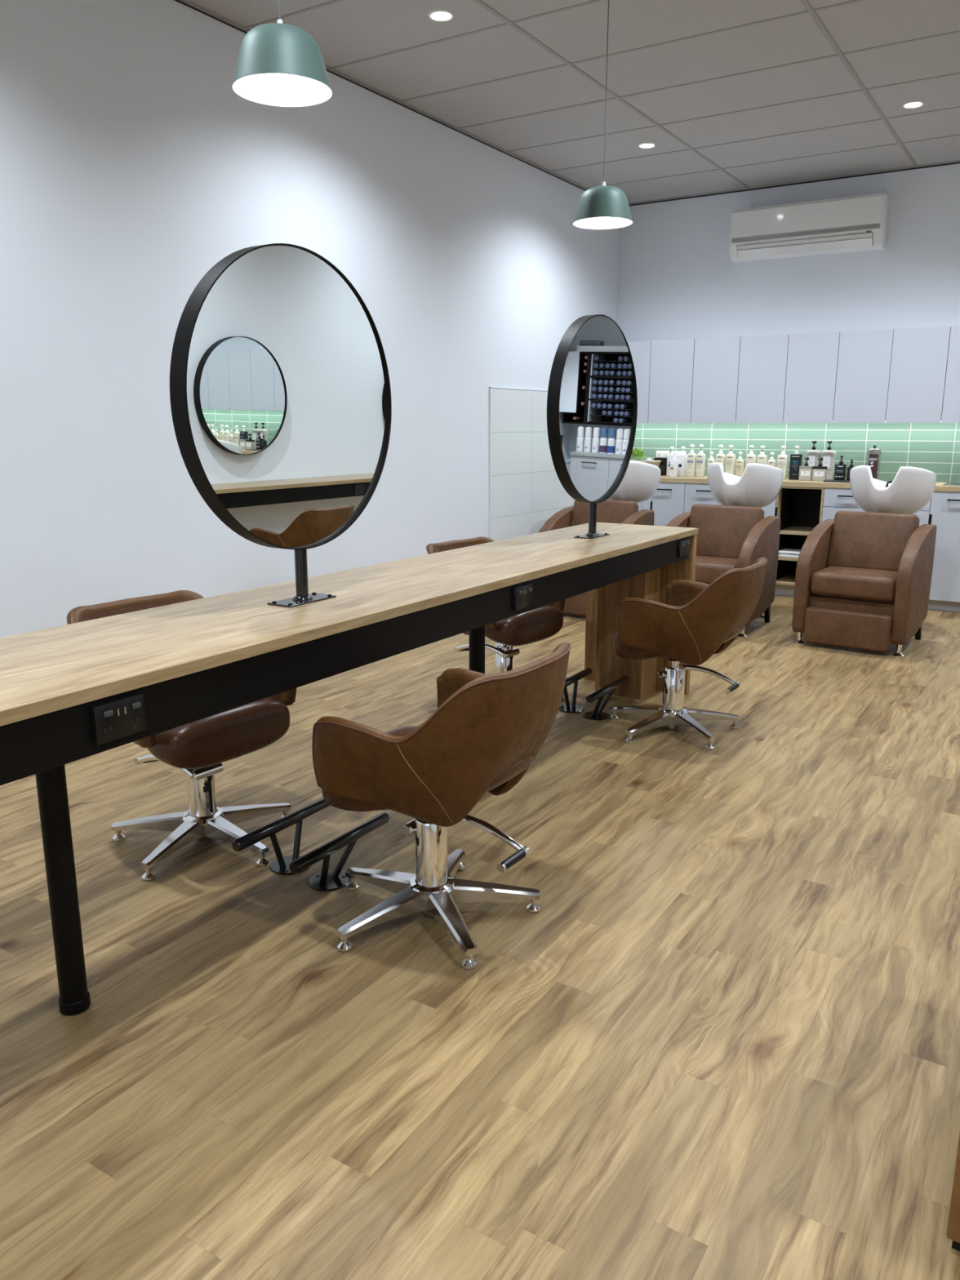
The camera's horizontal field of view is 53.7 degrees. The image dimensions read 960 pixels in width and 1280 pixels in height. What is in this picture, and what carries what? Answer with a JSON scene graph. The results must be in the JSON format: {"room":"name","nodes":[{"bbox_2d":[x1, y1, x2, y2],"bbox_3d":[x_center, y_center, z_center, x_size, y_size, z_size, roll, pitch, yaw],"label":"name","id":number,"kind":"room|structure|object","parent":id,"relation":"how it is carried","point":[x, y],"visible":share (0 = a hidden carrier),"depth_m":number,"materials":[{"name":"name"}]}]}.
{"room":"salon","nodes":[
{"label":"salon","id":0,"kind":"room"},
{"bbox_2d":[0,0,619,637],"bbox_3d":[-1.912,-1.112,3.751,0.150,3.153,11.680,8,15,31],"label":"wall","id":1,"kind":"structure","parent":0,"point":[132,164],"depth_m":4.38,"materials":[{"name":"white paint"}]},
{"bbox_2d":[488,386,547,538],"bbox_3d":[0.633,-1.207,7.730,0.012,1.584,2.124,8,15,31],"label":"trim","id":2,"kind":"structure","parent":1,"relation":"attached to","point":[489,387],"depth_m":6.81,"materials":[{"name":"white"}]},
{"bbox_2d":[490,387,575,541],"bbox_3d":[0.634,-1.205,7.734,0.010,1.577,2.117,8,15,31],"label":"wall tiles","id":3,"kind":"structure","parent":1,"relation":"attached to","point":[526,490],"depth_m":7.17,"materials":[{"name":"white tile"}]},
{"bbox_2d":[174,0,959,205],"bbox_3d":[0.328,-2.338,2.050,5.120,0.010,11.410,8,15,31],"label":"trim","id":4,"kind":"structure","parent":1,"relation":"attached to","point":[187,2],"depth_m":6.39,"materials":[{"name":"grey"}]},
{"bbox_2d":[0,595,959,1279],"bbox_3d":[0.910,0.586,3.663,5.420,0.120,13.900,8,15,31],"label":"floor","id":5,"kind":"structure","parent":0,"point":[722,1040],"depth_m":2.21,"materials":[{"name":"brown wood"}]},
{"bbox_2d":[66,590,296,880],"bbox_3d":[-0.912,0.275,3.021,0.644,0.769,0.594,9,16,36],"label":"chair","id":6,"kind":"object","parent":5,"relation":"on","point":[198,748],"visible":0.46,"depth_m":2.97,"materials":[{"name":"brown leather"}]},
{"bbox_2d":[231,797,330,875],"bbox_3d":[-0.583,0.616,2.899,0.124,0.160,0.410,8,15,31],"label":"footrest","id":7,"kind":"object","parent":5,"relation":"on","point":[280,865],"visible":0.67,"depth_m":2.88,"materials":[{"name":"black metal"}]},
{"bbox_2d":[288,812,389,891],"bbox_3d":[-0.442,0.639,2.796,0.135,0.160,0.410,8,15,31],"label":"footrest","id":8,"kind":"object","parent":5,"relation":"on","point":[326,880],"visible":0.94,"depth_m":2.77,"materials":[{"name":"black metal"}]},
{"bbox_2d":[0,522,698,1015],"bbox_3d":[-0.871,0.425,2.218,0.580,0.832,6.379,8,15,31],"label":"table","id":9,"kind":"object","parent":5,"relation":"on","point":[71,692],"visible":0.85,"depth_m":2.37,"materials":[{"name":"laminate"}]},
{"bbox_2d":[89,693,146,745],"bbox_3d":[-0.721,0.155,1.881,0.030,0.076,0.116,8,15,31],"label":"power outlet","id":10,"kind":"object","parent":9,"relation":"attached to","point":[117,718],"depth_m":1.87,"materials":[{"name":"black plastic"}]},
{"bbox_2d":[169,243,391,607],"bbox_3d":[-0.505,-0.573,2.598,0.086,0.947,0.797,8,15,31],"label":"round mirror","id":11,"kind":"object","parent":9,"relation":"on","point":[280,390],"visible":1,"depth_m":2.52,"materials":[{"name":"black mirror"}]},
{"bbox_2d":[512,583,533,610],"bbox_3d":[0.138,-0.147,3.216,0.030,0.076,0.116,8,15,31],"label":"power outlet","id":12,"kind":"object","parent":9,"relation":"attached to","point":[522,593],"depth_m":3.20,"materials":[{"name":"black plastic"}]},
{"bbox_2d":[546,314,637,538],"bbox_3d":[0.505,-0.928,4.168,0.086,0.947,0.797,8,15,31],"label":"round mirror","id":13,"kind":"object","parent":9,"relation":"on","point":[592,398],"visible":1,"depth_m":4.09,"materials":[{"name":"black mirror"}]},
{"bbox_2d":[559,315,635,502],"bbox_3d":[0.518,-1.000,4.143,0.022,0.787,0.787,8,15,31],"label":"mirror glass","id":14,"kind":"object","parent":13,"relation":"attached to","point":[597,371],"depth_m":4.11,"materials":[{"name":"silver"}]},
{"bbox_2d":[677,538,688,557],"bbox_3d":[0.953,-0.434,4.482,0.030,0.076,0.116,8,15,31],"label":"power outlet","id":15,"kind":"object","parent":9,"relation":"attached to","point":[682,544],"depth_m":4.46,"materials":[{"name":"black plastic"}]},
{"bbox_2d":[311,642,571,969],"bbox_3d":[-0.117,0.385,2.537,0.644,0.769,0.594,8,15,31],"label":"chair","id":16,"kind":"object","parent":5,"relation":"on","point":[485,732],"visible":1,"depth_m":2.32,"materials":[{"name":"brown leather"}]},
{"bbox_2d":[426,536,565,702],"bbox_3d":[0.078,-0.080,4.594,0.591,0.769,0.596,9,16,36],"label":"chair","id":17,"kind":"object","parent":5,"relation":"on","point":[542,623],"visible":0.3,"depth_m":4.47,"materials":[{"name":"brown leather"}]},
{"bbox_2d":[558,667,591,713],"bbox_3d":[0.436,0.253,4.504,0.124,0.160,0.410,8,15,31],"label":"footrest","id":18,"kind":"object","parent":5,"relation":"on","point":[567,708],"visible":0.79,"depth_m":4.51,"materials":[{"name":"black metal"}]},
{"bbox_2d":[538,460,660,616],"bbox_3d":[0.940,-0.778,6.992,0.660,1.072,1.102,8,15,32],"label":"chair","id":19,"kind":"object","parent":5,"relation":"on","point":[640,482],"visible":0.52,"depth_m":6.87,"materials":[{"name":"brown leather"}]},
{"bbox_2d":[607,460,660,502],"bbox_3d":[1.093,-1.196,7.138,0.516,0.320,0.542,8,15,32],"label":"basin","id":20,"kind":"object","parent":19,"relation":"in","point":[641,480],"depth_m":6.93,"materials":[{"name":"white ceramic"}]},
{"bbox_2d":[582,675,629,719],"bbox_3d":[0.546,0.278,4.394,0.138,0.160,0.410,8,15,31],"label":"footrest","id":21,"kind":"object","parent":5,"relation":"on","point":[597,713],"visible":1,"depth_m":4.37,"materials":[{"name":"black metal"}]},
{"bbox_2d":[636,502,641,511],"bbox_3d":[1.266,-1.012,8.316,0.496,0.780,0.532,8,15,31],"label":"base cabinet","id":22,"kind":"object","parent":5,"relation":"on","point":[640,503],"visible":0.02,"depth_m":7.96,"materials":[{"name":"white"}]},
{"bbox_2d":[659,475,959,492],"bbox_3d":[2.373,-1.261,7.566,3.093,0.038,0.506,8,15,31],"label":"countertop","id":23,"kind":"structure","parent":22,"relation":"on","point":[786,482],"depth_m":7.23,"materials":[{"name":"laminate"}]},
{"bbox_2d":[635,460,661,466],"bbox_3d":[1.388,-1.466,8.096,0.289,0.127,0.194,8,15,31],"label":"basket","id":24,"kind":"object","parent":23,"relation":"on","point":[656,463],"visible":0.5,"depth_m":7.99,"materials":[{"name":"beige wicker"}]},
{"bbox_2d":[631,447,644,461],"bbox_3d":[1.334,-1.541,8.113,0.145,0.207,0.157,8,15,31],"label":"potted plant","id":25,"kind":"object","parent":24,"relation":"in","point":[635,451],"visible":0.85,"depth_m":8.08,"materials":[{"name":"green plant"}]},
{"bbox_2d":[653,457,666,475],"bbox_3d":[1.566,-1.494,8.168,0.116,0.150,0.095,8,15,31],"label":"box","id":26,"kind":"object","parent":23,"relation":"on","point":[663,464],"visible":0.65,"depth_m":8.12,"materials":[{"name":"black plastic"}]},
{"bbox_2d":[659,465,665,471],"bbox_3d":[1.560,-1.470,8.123,0.052,0.052,0.005,8,15,31],"label":"socket","id":27,"kind":"object","parent":26,"relation":"attached to","point":[662,468],"depth_m":8.12,"materials":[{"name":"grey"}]},
{"bbox_2d":[666,446,676,476],"bbox_3d":[1.613,-1.503,7.993,0.066,0.245,0.058,8,15,31],"label":"pump bottle","id":28,"kind":"object","parent":23,"relation":"on","point":[671,455],"visible":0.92,"depth_m":7.98,"materials":[{"name":"white plastic"}]},
{"bbox_2d":[669,452,678,476],"bbox_3d":[1.619,-1.462,7.916,0.056,0.199,0.053,8,15,31],"label":"pump bottle","id":29,"kind":"object","parent":23,"relation":"on","point":[673,471],"visible":1,"depth_m":7.90,"materials":[{"name":"white plastic"}]},
{"bbox_2d":[677,446,687,476],"bbox_3d":[1.701,-1.500,7.973,0.072,0.248,0.058,8,15,31],"label":"pump bottle","id":30,"kind":"object","parent":23,"relation":"on","point":[682,458],"visible":1,"depth_m":7.96,"materials":[{"name":"white plastic"}]},
{"bbox_2d":[686,444,696,476],"bbox_3d":[1.759,-1.493,7.901,0.074,0.266,0.060,8,15,31],"label":"pump bottle","id":31,"kind":"object","parent":23,"relation":"on","point":[691,456],"visible":1,"depth_m":7.89,"materials":[{"name":"beige"}]},
{"bbox_2d":[695,444,705,477],"bbox_3d":[1.826,-1.484,7.859,0.074,0.266,0.060,8,15,31],"label":"pump bottle","id":32,"kind":"object","parent":23,"relation":"on","point":[700,456],"visible":1,"depth_m":7.85,"materials":[{"name":"beige"}]},
{"bbox_2d":[706,451,715,466],"bbox_3d":[1.912,-1.453,7.854,0.070,0.208,0.052,8,15,31],"label":"pump bottle","id":33,"kind":"object","parent":23,"relation":"on","point":[711,460],"visible":0.45,"depth_m":7.83,"materials":[{"name":"beige plastic"}]},
{"bbox_2d":[715,444,724,470],"bbox_3d":[1.970,-1.467,7.789,0.074,0.264,0.060,8,15,31],"label":"pump bottle","id":34,"kind":"object","parent":23,"relation":"on","point":[720,457],"visible":0.57,"depth_m":7.76,"materials":[{"name":"beige plastic"}]},
{"bbox_2d":[724,444,735,475],"bbox_3d":[2.042,-1.457,7.745,0.076,0.264,0.060,8,15,31],"label":"pump bottle","id":35,"kind":"object","parent":23,"relation":"on","point":[731,457],"visible":0.91,"depth_m":7.73,"materials":[{"name":"beige plastic"}]},
{"bbox_2d":[735,452,743,476],"bbox_3d":[2.107,-1.419,7.700,0.062,0.210,0.052,8,15,31],"label":"pump bottle","id":36,"kind":"object","parent":23,"relation":"on","point":[740,462],"visible":0.95,"depth_m":7.69,"materials":[{"name":"beige plastic"}]},
{"bbox_2d":[745,444,755,467],"bbox_3d":[2.184,-1.437,7.658,0.076,0.264,0.060,8,15,31],"label":"pump bottle","id":37,"kind":"object","parent":23,"relation":"on","point":[751,457],"visible":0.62,"depth_m":7.63,"materials":[{"name":"beige plastic"}]},
{"bbox_2d":[756,445,767,464],"bbox_3d":[2.259,-1.426,7.612,0.078,0.262,0.060,8,15,31],"label":"pump bottle","id":38,"kind":"object","parent":23,"relation":"on","point":[762,458],"visible":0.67,"depth_m":7.59,"materials":[{"name":"beige plastic"}]},
{"bbox_2d":[767,452,775,466],"bbox_3d":[2.327,-1.391,7.577,0.064,0.210,0.052,8,15,31],"label":"pump bottle","id":39,"kind":"object","parent":23,"relation":"on","point":[771,462],"visible":0.48,"depth_m":7.55,"materials":[{"name":"beige plastic"}]},
{"bbox_2d":[776,445,788,479],"bbox_3d":[2.401,-1.409,7.537,0.082,0.263,0.061,8,15,31],"label":"pump bottle","id":40,"kind":"object","parent":23,"relation":"on","point":[782,460],"visible":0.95,"depth_m":7.52,"materials":[{"name":"beige"}]},
{"bbox_2d":[788,445,802,479],"bbox_3d":[2.496,-1.400,7.497,0.084,0.262,0.056,8,15,31],"label":"pump bottle","id":41,"kind":"object","parent":23,"relation":"on","point":[796,460],"visible":0.98,"depth_m":7.48,"materials":[{"name":"black"}]},
{"bbox_2d":[798,457,813,480],"bbox_3d":[2.537,-1.331,7.383,0.094,0.177,0.059,8,15,31],"label":"pump bottle","id":42,"kind":"object","parent":23,"relation":"on","point":[806,471],"visible":1,"depth_m":7.37,"materials":[{"name":"beige"}]},
{"bbox_2d":[806,440,820,466],"bbox_3d":[2.638,-1.425,7.518,0.108,0.303,0.067,8,15,31],"label":"pump bottle","id":43,"kind":"object","parent":23,"relation":"on","point":[814,455],"visible":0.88,"depth_m":7.49,"materials":[{"name":"white plastic"}]},
{"bbox_2d":[812,457,827,480],"bbox_3d":[2.625,-1.318,7.329,0.100,0.177,0.059,8,15,31],"label":"pump bottle","id":44,"kind":"object","parent":23,"relation":"on","point":[820,472],"visible":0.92,"depth_m":7.32,"materials":[{"name":"beige plastic"}]},
{"bbox_2d":[821,440,836,479],"bbox_3d":[2.737,-1.412,7.457,0.112,0.303,0.067,8,15,31],"label":"pump bottle","id":45,"kind":"object","parent":23,"relation":"on","point":[828,455],"visible":0.87,"depth_m":7.43,"materials":[{"name":"grey plastic"}]},
{"bbox_2d":[822,479,888,482],"bbox_3d":[2.853,-1.197,7.166,0.470,0.012,0.170,8,15,31],"label":"flat tray","id":46,"kind":"object","parent":23,"relation":"on","point":[828,480],"visible":0.44,"depth_m":7.19,"materials":[{"name":"black"}]},
{"bbox_2d":[834,455,846,479],"bbox_3d":[2.756,-1.316,7.250,0.076,0.184,0.059,8,15,31],"label":"pump bottle","id":47,"kind":"object","parent":46,"relation":"on","point":[840,473],"visible":1,"depth_m":7.24,"materials":[{"name":"black plastic"}]},
{"bbox_2d":[846,458,853,479],"bbox_3d":[2.819,-1.295,7.210,0.052,0.160,0.048,8,15,31],"label":"pump bottle","id":48,"kind":"object","parent":46,"relation":"on","point":[851,467],"visible":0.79,"depth_m":7.20,"materials":[{"name":"black plastic"}]},
{"bbox_2d":[866,445,881,479],"bbox_3d":[3.001,-1.346,7.243,0.092,0.270,0.092,-7,15,-29],"label":"bottle","id":49,"kind":"object","parent":23,"relation":"on","point":[873,454],"visible":0.75,"depth_m":7.21,"materials":[{"name":"red"}]},
{"bbox_2d":[941,482,959,485],"bbox_3d":[3.529,-1.127,6.874,0.295,0.004,0.370,8,15,31],"label":"sink","id":50,"kind":"object","parent":23,"relation":"in","point":[947,483],"visible":1,"depth_m":6.85,"materials":[{"name":"silver metal"}]},
{"bbox_2d":[641,482,721,526],"bbox_3d":[1.790,-0.939,7.995,0.738,0.780,0.532,8,15,31],"label":"base cabinet","id":51,"kind":"object","parent":5,"relation":"on","point":[669,500],"visible":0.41,"depth_m":7.79,"materials":[{"name":"white"}]},
{"bbox_2d":[609,557,767,750],"bbox_3d":[0.873,0.024,4.134,0.644,0.769,0.594,8,15,31],"label":"chair","id":52,"kind":"object","parent":5,"relation":"on","point":[697,621],"visible":1,"depth_m":3.93,"materials":[{"name":"brown leather"}]},
{"bbox_2d":[665,462,783,637],"bbox_3d":[1.698,-0.669,6.510,0.660,1.072,1.102,8,15,33],"label":"chair","id":53,"kind":"object","parent":5,"relation":"on","point":[735,533],"visible":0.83,"depth_m":6.38,"materials":[{"name":"brown leather"}]},
{"bbox_2d":[694,555,737,584],"bbox_3d":[1.550,-0.472,6.326,0.492,0.140,0.494,8,15,33],"label":"seat cushion","id":54,"kind":"object","parent":53,"relation":"on","point":[708,568],"depth_m":6.11,"materials":[{"name":"brown leather"}]},
{"bbox_2d":[706,462,783,507],"bbox_3d":[1.853,-1.087,6.655,0.516,0.320,0.542,8,15,33],"label":"basin","id":55,"kind":"object","parent":53,"relation":"in","point":[759,484],"depth_m":6.47,"materials":[{"name":"white ceramic"}]},
{"bbox_2d":[760,497,776,517],"bbox_3d":[2.260,-0.874,7.707,0.368,0.780,0.532,8,15,31],"label":"base cabinet","id":56,"kind":"object","parent":5,"relation":"on","point":[769,510],"visible":0.02,"depth_m":7.39,"materials":[{"name":"white"}]},
{"bbox_2d":[775,486,825,585],"bbox_3d":[2.576,-0.843,7.531,0.353,0.762,0.496,8,15,31],"label":"open shelf unit","id":57,"kind":"object","parent":5,"relation":"on","point":[799,508],"visible":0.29,"depth_m":7.68,"materials":[{"name":"laminate"}]},
{"bbox_2d":[777,554,799,558],"bbox_3d":[2.512,-0.667,7.481,0.280,0.025,0.220,8,15,31],"label":"folded towel","id":58,"kind":"object","parent":57,"relation":"on","point":[789,556],"visible":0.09,"depth_m":7.42,"materials":[{"name":"white fabric"}]},
{"bbox_2d":[778,547,800,555],"bbox_3d":[2.512,-0.693,7.475,0.280,0.025,0.220,8,15,31],"label":"folded towel","id":59,"kind":"object","parent":58,"relation":"on","point":[784,551],"visible":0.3,"depth_m":7.44,"materials":[{"name":"white fabric"}]},
{"bbox_2d":[822,487,864,520],"bbox_3d":[2.874,-0.789,7.332,0.368,0.780,0.532,8,15,31],"label":"base cabinet","id":60,"kind":"object","parent":5,"relation":"on","point":[835,500],"visible":0.24,"depth_m":7.12,"materials":[{"name":"white"}]},
{"bbox_2d":[791,465,937,657],"bbox_3d":[2.495,-0.552,5.995,0.660,1.072,1.102,9,16,35],"label":"chair","id":61,"kind":"object","parent":5,"relation":"on","point":[862,579],"visible":1,"depth_m":5.77,"materials":[{"name":"brown leather"}]},
{"bbox_2d":[810,565,897,601],"bbox_3d":[2.339,-0.357,5.816,0.492,0.140,0.494,9,16,35],"label":"seat cushion","id":62,"kind":"object","parent":61,"relation":"on","point":[836,583],"depth_m":5.66,"materials":[{"name":"brown leather"}]},
{"bbox_2d":[885,480,893,487],"bbox_3d":[2.718,-1.002,6.291,0.060,0.109,0.067,8,15,31],"label":"tap","id":63,"kind":"object","parent":61,"relation":"on","point":[889,482],"depth_m":6.29,"materials":[{"name":"black metal"}]},
{"bbox_2d":[849,465,937,514],"bbox_3d":[2.658,-0.970,6.134,0.516,0.320,0.542,9,16,35],"label":"basin","id":64,"kind":"object","parent":61,"relation":"in","point":[912,488],"depth_m":5.95,"materials":[{"name":"white ceramic"}]},
{"bbox_2d":[913,497,931,526],"bbox_3d":[3.188,-0.746,7.140,0.368,0.780,0.532,8,15,31],"label":"base cabinet","id":65,"kind":"object","parent":5,"relation":"on","point":[923,514],"visible":0.04,"depth_m":6.82,"materials":[{"name":"white"}]},
{"bbox_2d":[928,491,959,602],"bbox_3d":[3.502,-0.702,6.947,0.371,0.780,0.532,8,15,31],"label":"base cabinet","id":66,"kind":"object","parent":5,"relation":"on","point":[944,509],"visible":0.66,"depth_m":6.78,"materials":[{"name":"white"}]},
{"bbox_2d":[774,583,959,612],"bbox_3d":[2.268,-0.417,7.601,3.076,0.100,0.015,8,15,31],"label":"baseboard","id":67,"kind":"structure","parent":66,"relation":"attached to","point":[785,590],"depth_m":6.95,"materials":[{"name":"grey"}]},
{"bbox_2d":[946,1131,959,1251],"bbox_3d":[1.219,0.517,1.466,0.775,0.985,0.535,8,15,31],"label":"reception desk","id":68,"kind":"object","parent":5,"relation":"on","point":[953,1233],"visible":1,"depth_m":1.54,"materials":[{"name":"brown wood"}]},
{"bbox_2d":[189,0,959,203],"bbox_3d":[0.320,-2.389,2.026,5.420,0.100,11.680,8,15,31],"label":"ceiling","id":69,"kind":"structure","parent":0,"point":[345,31],"depth_m":5.09,"materials":[{"name":"tile"}]},
{"bbox_2d":[231,0,332,106],"bbox_3d":[-0.501,-1.886,2.303,0.249,1.004,0.249,8,15,31],"label":"pendant light","id":70,"kind":"object","parent":69,"relation":"hanging from","point":[278,64],"visible":1,"depth_m":2.33,"materials":[{"name":"green metal"}]},
{"bbox_2d":[427,8,453,22],"bbox_3d":[-0.178,-2.859,4.346,0.120,0.007,0.120,8,15,31],"label":"recessed light","id":71,"kind":"object","parent":69,"relation":"in","point":[440,15],"visible":1,"depth_m":4.34,"materials":[{"name":"white"}]},
{"bbox_2d":[245,0,959,188],"bbox_3d":[0.328,-2.341,2.050,5.120,0.005,11.410,8,15,31],"label":"grid","id":72,"kind":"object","parent":69,"relation":"attached to","point":[810,10],"depth_m":5.12,"materials":[{"name":"grey metal"}]},
{"bbox_2d":[573,0,632,229],"bbox_3d":[0.517,-2.244,3.885,0.249,1.004,0.249,8,15,31],"label":"pendant light","id":73,"kind":"object","parent":69,"relation":"hanging from","point":[603,206],"visible":1,"depth_m":3.90,"materials":[{"name":"green metal"}]},
{"bbox_2d":[637,142,656,148],"bbox_3d":[1.119,-3.315,6.362,0.120,0.007,0.120,8,15,31],"label":"recessed light","id":74,"kind":"object","parent":69,"relation":"in","point":[647,144],"visible":1,"depth_m":6.36,"materials":[{"name":"white"}]},
{"bbox_2d":[902,100,924,108],"bbox_3d":[2.535,-3.132,5.553,0.120,0.007,0.120,8,15,31],"label":"recessed light","id":75,"kind":"object","parent":69,"relation":"in","point":[911,104],"visible":1,"depth_m":5.55,"materials":[{"name":"white plastic"}]},
{"bbox_2d":[616,163,959,342],"bbox_3d":[2.546,-2.000,7.678,3.120,3.153,0.120,8,15,31],"label":"wall","id":76,"kind":"structure","parent":0,"point":[678,278],"depth_m":7.47,"materials":[{"name":"white paint"}]},
{"bbox_2d":[627,338,694,422],"bbox_3d":[1.498,-2.176,8.039,0.744,0.663,0.329,8,15,31],"label":"upper cabinet","id":77,"kind":"object","parent":76,"relation":"attached to","point":[664,369],"visible":0.7,"depth_m":7.84,"materials":[{"name":"white laminate"}]},
{"bbox_2d":[690,333,789,422],"bbox_3d":[2.131,-2.088,7.652,0.745,0.663,0.329,8,15,31],"label":"upper cabinet","id":78,"kind":"object","parent":76,"relation":"attached to","point":[736,379],"visible":0.97,"depth_m":7.51,"materials":[{"name":"white laminate"}]},
{"bbox_2d":[630,422,959,482],"bbox_3d":[2.512,-1.542,7.725,3.098,0.450,0.009,8,15,31],"label":"wall tiles","id":79,"kind":"structure","parent":76,"relation":"attached to","point":[935,447],"depth_m":7.53,"materials":[{"name":"green tile"}]},
{"bbox_2d":[655,450,669,457],"bbox_3d":[1.595,-1.613,8.286,0.124,0.076,0.013,8,15,31],"label":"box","id":80,"kind":"object","parent":79,"relation":"attached to","point":[659,453],"visible":0.8,"depth_m":8.28,"materials":[{"name":"white cardboard"}]},
{"bbox_2d":[672,450,686,459],"bbox_3d":[1.722,-1.595,8.208,0.124,0.076,0.013,8,15,31],"label":"wall outlet","id":81,"kind":"object","parent":79,"relation":"attached to","point":[676,451],"visible":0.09,"depth_m":8.21,"materials":[{"name":"white plastic"}]},
{"bbox_2d":[729,192,889,262],"bbox_3d":[2.495,-3.134,7.253,1.130,0.377,0.212,8,15,31],"label":"air conditioner","id":82,"kind":"object","parent":76,"relation":"attached to","point":[859,223],"visible":1,"depth_m":7.15,"materials":[{"name":"white plastic"}]},
{"bbox_2d":[782,328,893,422],"bbox_3d":[2.763,-2.001,7.265,0.745,0.663,0.329,8,15,31],"label":"upper cabinet","id":83,"kind":"object","parent":76,"relation":"attached to","point":[836,376],"visible":0.97,"depth_m":7.12,"materials":[{"name":"white laminate"}]},
{"bbox_2d":[885,325,959,422],"bbox_3d":[3.396,-1.913,6.878,0.745,0.663,0.329,8,15,31],"label":"upper cabinet","id":84,"kind":"object","parent":76,"relation":"attached to","point":[924,382],"visible":1,"depth_m":6.81,"materials":[{"name":"white laminate"}]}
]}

